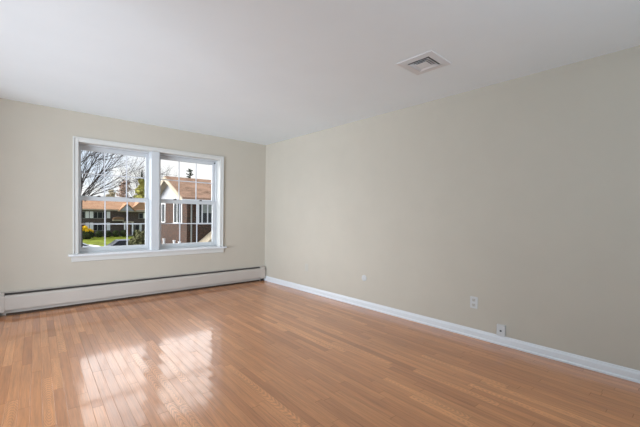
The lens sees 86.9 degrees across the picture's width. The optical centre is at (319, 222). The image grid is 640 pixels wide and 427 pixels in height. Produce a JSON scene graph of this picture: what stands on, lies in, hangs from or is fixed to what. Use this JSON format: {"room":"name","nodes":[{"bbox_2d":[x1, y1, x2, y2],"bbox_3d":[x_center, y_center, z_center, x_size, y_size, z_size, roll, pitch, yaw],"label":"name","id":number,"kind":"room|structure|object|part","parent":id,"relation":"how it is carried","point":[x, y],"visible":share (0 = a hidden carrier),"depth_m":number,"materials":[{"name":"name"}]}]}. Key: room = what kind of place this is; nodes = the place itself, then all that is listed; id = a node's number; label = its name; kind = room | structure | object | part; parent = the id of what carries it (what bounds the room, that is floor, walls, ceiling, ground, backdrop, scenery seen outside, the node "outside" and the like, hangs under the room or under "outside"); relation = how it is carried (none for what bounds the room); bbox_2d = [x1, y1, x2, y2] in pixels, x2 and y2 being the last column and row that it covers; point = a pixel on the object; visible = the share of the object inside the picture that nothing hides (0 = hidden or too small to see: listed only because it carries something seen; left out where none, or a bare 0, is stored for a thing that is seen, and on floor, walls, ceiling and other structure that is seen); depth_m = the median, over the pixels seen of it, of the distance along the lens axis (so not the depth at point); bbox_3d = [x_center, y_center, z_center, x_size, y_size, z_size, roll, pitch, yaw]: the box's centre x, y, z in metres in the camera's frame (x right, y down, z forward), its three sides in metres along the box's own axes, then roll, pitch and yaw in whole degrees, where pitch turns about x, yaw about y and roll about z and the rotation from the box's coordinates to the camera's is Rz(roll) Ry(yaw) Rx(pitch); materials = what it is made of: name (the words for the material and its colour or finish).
{"room":"empty living room","nodes":[
{"label":"empty living room","id":0,"kind":"room"},
{"bbox_2d":[0,98,265,315],"bbox_3d":[-3.788,-0.096,3.767,7.300,2.590,0.250,0,1,-42],"label":"wall","id":1,"kind":"structure","parent":0,"point":[36,141],"depth_m":4.19,"materials":[{"name":"beige paint"}]},
{"bbox_2d":[68,136,226,261],"bbox_3d":[-2.397,-0.296,4.953,2.103,1.570,0.282,0,1,-42],"label":"window","id":2,"kind":"structure","parent":1,"relation":"in","point":[153,247],"depth_m":4.85,"materials":[{"name":"white paint"}]},
{"bbox_2d":[81,153,144,196],"bbox_3d":[-2.829,-0.653,4.660,0.769,0.594,0.007,0,1,-42],"label":"grille","id":3,"kind":"object","parent":2,"relation":"attached to","point":[127,154],"depth_m":4.71,"materials":[{"name":"white"}]},
{"bbox_2d":[81,201,144,245],"bbox_3d":[-2.812,0.013,4.638,0.762,0.611,0.007,0,1,-42],"label":"grille","id":4,"kind":"object","parent":2,"relation":"attached to","point":[104,223],"depth_m":4.58,"materials":[{"name":"white"}]},
{"bbox_3d":[-2.835,-0.658,4.662,0.845,0.695,0.034,0,1,-42],"label":"sash","id":5,"kind":"part","parent":2,"relation":"part of","materials":[{"name":"grey plastic"}]},
{"bbox_3d":[-2.815,0.014,4.644,0.845,0.714,0.034,0,1,-42],"label":"sash","id":6,"kind":"part","parent":2,"relation":"part of","materials":[{"name":"grey plastic"}]},
{"bbox_3d":[-2.459,0.394,5.028,1.890,0.047,0.120,0,1,-42],"label":"sill","id":7,"kind":"part","parent":2,"relation":"part of","materials":[{"name":"grey plastic"}]},
{"bbox_2d":[161,161,211,199],"bbox_3d":[-2.089,-0.655,5.326,0.805,0.594,0.007,0,1,-42],"label":"grille","id":8,"kind":"object","parent":2,"relation":"attached to","point":[197,162],"depth_m":5.41,"materials":[{"name":"white"}]},
{"bbox_2d":[161,204,211,242],"bbox_3d":[-2.073,0.010,5.304,0.798,0.611,0.007,0,1,-42],"label":"grille","id":9,"kind":"object","parent":2,"relation":"attached to","point":[179,223],"depth_m":5.39,"materials":[{"name":"white"}]},
{"bbox_3d":[-2.100,-0.661,5.325,0.912,0.695,0.034,0,1,-42],"label":"sash","id":10,"kind":"part","parent":2,"relation":"part of","materials":[{"name":"grey plastic"}]},
{"bbox_3d":[-2.080,0.011,5.306,0.912,0.714,0.034,0,1,-42],"label":"sash","id":11,"kind":"part","parent":2,"relation":"part of","materials":[{"name":"grey plastic"}]},
{"bbox_2d":[0,280,639,426],"bbox_3d":[-1.334,1.206,1.273,7.000,0.150,6.800,0,1,-42],"label":"floor","id":12,"kind":"structure","parent":0,"point":[264,353],"depth_m":2.53,"materials":[{"name":"brown wood"}]},
{"bbox_2d":[0,265,265,315],"bbox_3d":[-2.308,0.912,4.917,3.523,0.269,0.072,0,1,-42],"label":"baseboard heater","id":13,"kind":"object","parent":12,"relation":"on","point":[42,299],"visible":1,"depth_m":4.53,"materials":[{"name":"white metal"}]},
{"bbox_2d":[0,0,639,144],"bbox_3d":[-1.317,-1.408,1.206,7.550,0.200,7.300,0,1,-42],"label":"ceiling","id":14,"kind":"structure","parent":0,"point":[264,72],"depth_m":2.61,"materials":[{"name":"white paint"}]},
{"bbox_2d":[397,50,451,74],"bbox_3d":[0.854,-1.300,2.776,0.320,0.018,0.320,0,1,-42],"label":"ceiling vent","id":15,"kind":"object","parent":14,"relation":"in","point":[430,60],"visible":1,"depth_m":2.75,"materials":[{"name":"white metal"}]},
{"bbox_3d":[0.853,-1.294,2.776,0.100,0.002,0.100,0,1,-42],"label":"plate","id":16,"kind":"part","parent":15,"relation":"part of","materials":[{"name":"white metal"}]},
{"bbox_2d":[265,45,639,370],"bbox_3d":[1.375,-0.024,3.677,0.250,2.590,7.300,0,1,-42],"label":"wall","id":17,"kind":"structure","parent":0,"point":[520,196],"depth_m":3.22,"materials":[{"name":"beige paint"}]},
{"bbox_2d":[264,276,639,382],"bbox_3d":[1.259,1.078,3.607,0.022,0.086,6.800,0,1,-42],"label":"baseboard","id":18,"kind":"structure","parent":17,"relation":"attached to","point":[633,375],"depth_m":3.21,"materials":[{"name":"white paint"}]},
{"bbox_2d":[470,296,477,308],"bbox_3d":[1.516,0.786,3.331,0.008,0.114,0.072,0,1,-42],"label":"wall outlet","id":19,"kind":"object","parent":17,"relation":"attached to","point":[473,300],"visible":1,"depth_m":3.33,"materials":[{"name":"white plastic"}]},
{"bbox_2d":[496,324,505,336],"bbox_3d":[1.681,0.998,3.138,0.023,0.103,0.074,0,1,-42],"label":"phone jack","id":20,"kind":"object","parent":17,"relation":"attached to","point":[501,329],"visible":1,"depth_m":3.12,"materials":[{"name":"white plastic"}]},
{"label":"outside","id":21,"kind":"structure","parent":0,"visible":0},
{"bbox_2d":[83,236,144,245],"bbox_3d":[-45.632,2.019,78.058,150.000,0.300,93.500,0,1,-42],"label":"ground","id":22,"kind":"structure","parent":21,"point":[99,241],"depth_m":49.89,"materials":[{"name":"green plant"}]},
{"bbox_2d":[83,226,94,238],"bbox_3d":[-35.965,1.503,51.987,2.226,2.250,2.126,0,1,-42],"label":"bush","id":23,"kind":"object","parent":22,"relation":"on","point":[87,233],"visible":0.83,"depth_m":51.51,"materials":[{"name":"plant"}]},
{"bbox_2d":[95,230,102,236],"bbox_3d":[-36.566,1.865,55.982,1.244,1.283,1.196,0,1,-42],"label":"bush","id":24,"kind":"object","parent":22,"relation":"on","point":[98,233],"visible":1,"depth_m":55.65,"materials":[{"name":"green plant"}]},
{"bbox_2d":[105,189,115,196],"bbox_3d":[-55.819,-3.881,90.077,4.286,10.754,4.237,0,1,-42],"label":"tree","id":25,"kind":"object","parent":22,"relation":"on","point":[112,192],"visible":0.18,"depth_m":89.71,"materials":[{"name":"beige plant"}]},
{"bbox_2d":[82,200,144,236],"bbox_3d":[-37.204,-1.306,63.801,29.550,7.130,10.800,0,1,-42],"label":"house","id":26,"kind":"structure","parent":22,"relation":"on","point":[92,211],"depth_m":59.35,"materials":[{"name":"brown brick"}]},
{"bbox_3d":[-37.675,0.683,57.902,1.820,1.210,0.015,0,1,-42],"label":"pane","id":27,"kind":"part","parent":26,"relation":"part of","materials":[{"name":"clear glass"}]},
{"bbox_3d":[-37.648,-1.306,57.863,1.820,1.010,0.015,0,1,-42],"label":"pane","id":28,"kind":"part","parent":26,"relation":"part of","materials":[{"name":"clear glass"}]},
{"bbox_2d":[112,217,124,219],"bbox_3d":[-35.311,-0.794,59.127,1.761,0.480,1.300,0,1,-42],"label":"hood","id":29,"kind":"object","parent":26,"relation":"attached to","point":[113,218],"depth_m":58.70,"materials":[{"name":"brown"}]},
{"bbox_3d":[-34.583,1.166,60.680,0.850,1.980,0.060,0,1,-42],"label":"door","id":30,"kind":"part","parent":26,"relation":"part of","materials":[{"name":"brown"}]},
{"bbox_2d":[112,230,119,236],"bbox_3d":[-34.833,1.834,57.685,1.271,1.284,1.194,0,1,-42],"label":"bush","id":31,"kind":"object","parent":22,"relation":"on","point":[115,233],"visible":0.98,"depth_m":57.41,"materials":[{"name":"green plant"}]},
{"bbox_2d":[116,179,130,197],"bbox_3d":[-45.679,-4.163,78.551,3.411,12.041,4.187,0,1,-42],"label":"tree","id":32,"kind":"object","parent":22,"relation":"on","point":[123,194],"visible":0.32,"depth_m":78.17,"materials":[{"name":"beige plant"}]},
{"bbox_2d":[120,230,126,236],"bbox_3d":[-33.989,1.803,58.582,1.246,1.345,1.172,0,1,-42],"label":"bush","id":33,"kind":"object","parent":22,"relation":"on","point":[123,233],"visible":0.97,"depth_m":58.26,"materials":[{"name":"green plant"}]},
{"bbox_2d":[108,156,144,194],"bbox_3d":[-57.882,-11.002,102.978,14.625,24.439,11.491,0,1,-42],"label":"bare tree","id":34,"kind":"object","parent":22,"relation":"on","point":[131,191],"visible":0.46,"depth_m":102.65,"materials":[{"name":"grey plant"}]},
{"bbox_2d":[132,178,144,197],"bbox_3d":[-41.438,-4.406,79.188,5.061,12.616,4.767,0,1,-42],"label":"evergreen tree","id":35,"kind":"object","parent":22,"relation":"on","point":[141,193],"visible":0.37,"depth_m":78.61,"materials":[{"name":"green plant"}]},
{"bbox_2d":[139,165,186,180],"bbox_3d":[-41.700,-7.965,86.968,14.863,19.429,11.264,0,1,-42],"label":"bare tree","id":36,"kind":"object","parent":22,"relation":"on","point":[169,165],"visible":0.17,"depth_m":86.65,"materials":[{"name":"grey plant"}]},
{"bbox_2d":[186,168,193,177],"bbox_3d":[-20.893,-3.102,55.170,4.728,11.500,5.060,0,1,-42],"label":"conifer tree","id":37,"kind":"object","parent":22,"relation":"on","point":[190,174],"visible":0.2,"depth_m":54.97,"materials":[{"name":"green plant"}]},
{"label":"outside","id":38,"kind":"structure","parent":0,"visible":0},
{"bbox_3d":[0.186,3.629,27.230,150.000,0.300,28.400,0,1,-42],"label":"ground","id":39,"kind":"structure","parent":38,"visible":0},
{"bbox_2d":[81,150,176,246],"bbox_3d":[-9.955,-0.457,13.919,7.558,8.113,4.687,1,1,-11],"label":"bare tree","id":40,"kind":"object","parent":39,"relation":"on","point":[92,155],"visible":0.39,"depth_m":14.21,"materials":[{"name":"grey plant"}]},
{"bbox_2d":[126,229,144,244],"bbox_3d":[-13.011,1.947,24.046,1.757,2.996,1.562,0,1,-42],"label":"rhododendron shrub","id":41,"kind":"object","parent":39,"relation":"on","point":[140,239],"visible":0.26,"depth_m":23.76,"materials":[{"name":"green plant"}]},
{"bbox_2d":[160,176,211,243],"bbox_3d":[-6.029,0.017,28.056,12.906,6.720,7.900,0,1,-42],"label":"brick house","id":42,"kind":"structure","parent":39,"relation":"on","point":[168,189],"depth_m":23.04,"materials":[{"name":"brown brick"}]},
{"bbox_3d":[-12.017,-0.749,25.720,0.010,1.320,1.400,0,1,-42],"label":"pane","id":43,"kind":"part","parent":42,"relation":"part of","materials":[{"name":"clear glass"}]},
{"bbox_3d":[-9.752,-0.670,23.206,0.010,1.320,1.410,0,1,-42],"label":"pane","id":44,"kind":"part","parent":42,"relation":"part of","materials":[{"name":"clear glass"}]},
{"bbox_3d":[-7.655,-0.651,22.924,1.130,1.310,0.008,0,1,-42],"label":"pane","id":45,"kind":"part","parent":42,"relation":"part of","materials":[{"name":"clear glass"}]},
{"bbox_2d":[199,231,211,241],"bbox_3d":[-6.909,1.942,22.846,2.600,3.050,1.250,0,1,-42],"label":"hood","id":46,"kind":"object","parent":42,"relation":"attached to","point":[204,236],"depth_m":22.64,"materials":[{"name":"white"}]},
{"bbox_2d":[203,204,211,212],"bbox_3d":[-7.563,-0.983,22.984,0.910,0.645,0.008,0,1,-42],"label":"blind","id":47,"kind":"object","parent":42,"relation":"hanging from","point":[206,208],"depth_m":22.89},
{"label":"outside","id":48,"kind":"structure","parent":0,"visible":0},
{"bbox_3d":[-11.829,3.217,40.559,150.000,0.280,7.500,0,1,-42],"label":"street","id":49,"kind":"object","parent":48,"visible":0},
{"bbox_2d":[83,243,98,246],"bbox_3d":[-21.833,2.376,29.967,4.540,1.540,1.824,0,1,-42],"label":"car","id":50,"kind":"object","parent":49,"relation":"on","point":[84,244],"visible":0.02,"depth_m":30.07,"materials":[{"name":"white paint"}]},
{"bbox_2d":[106,239,129,245],"bbox_3d":[-18.580,2.376,33.438,4.540,1.493,1.824,0,1,-42],"label":"car","id":51,"kind":"object","parent":49,"relation":"on","point":[119,242],"visible":0.08,"depth_m":32.23,"materials":[{"name":"grey paint"}]}
]}

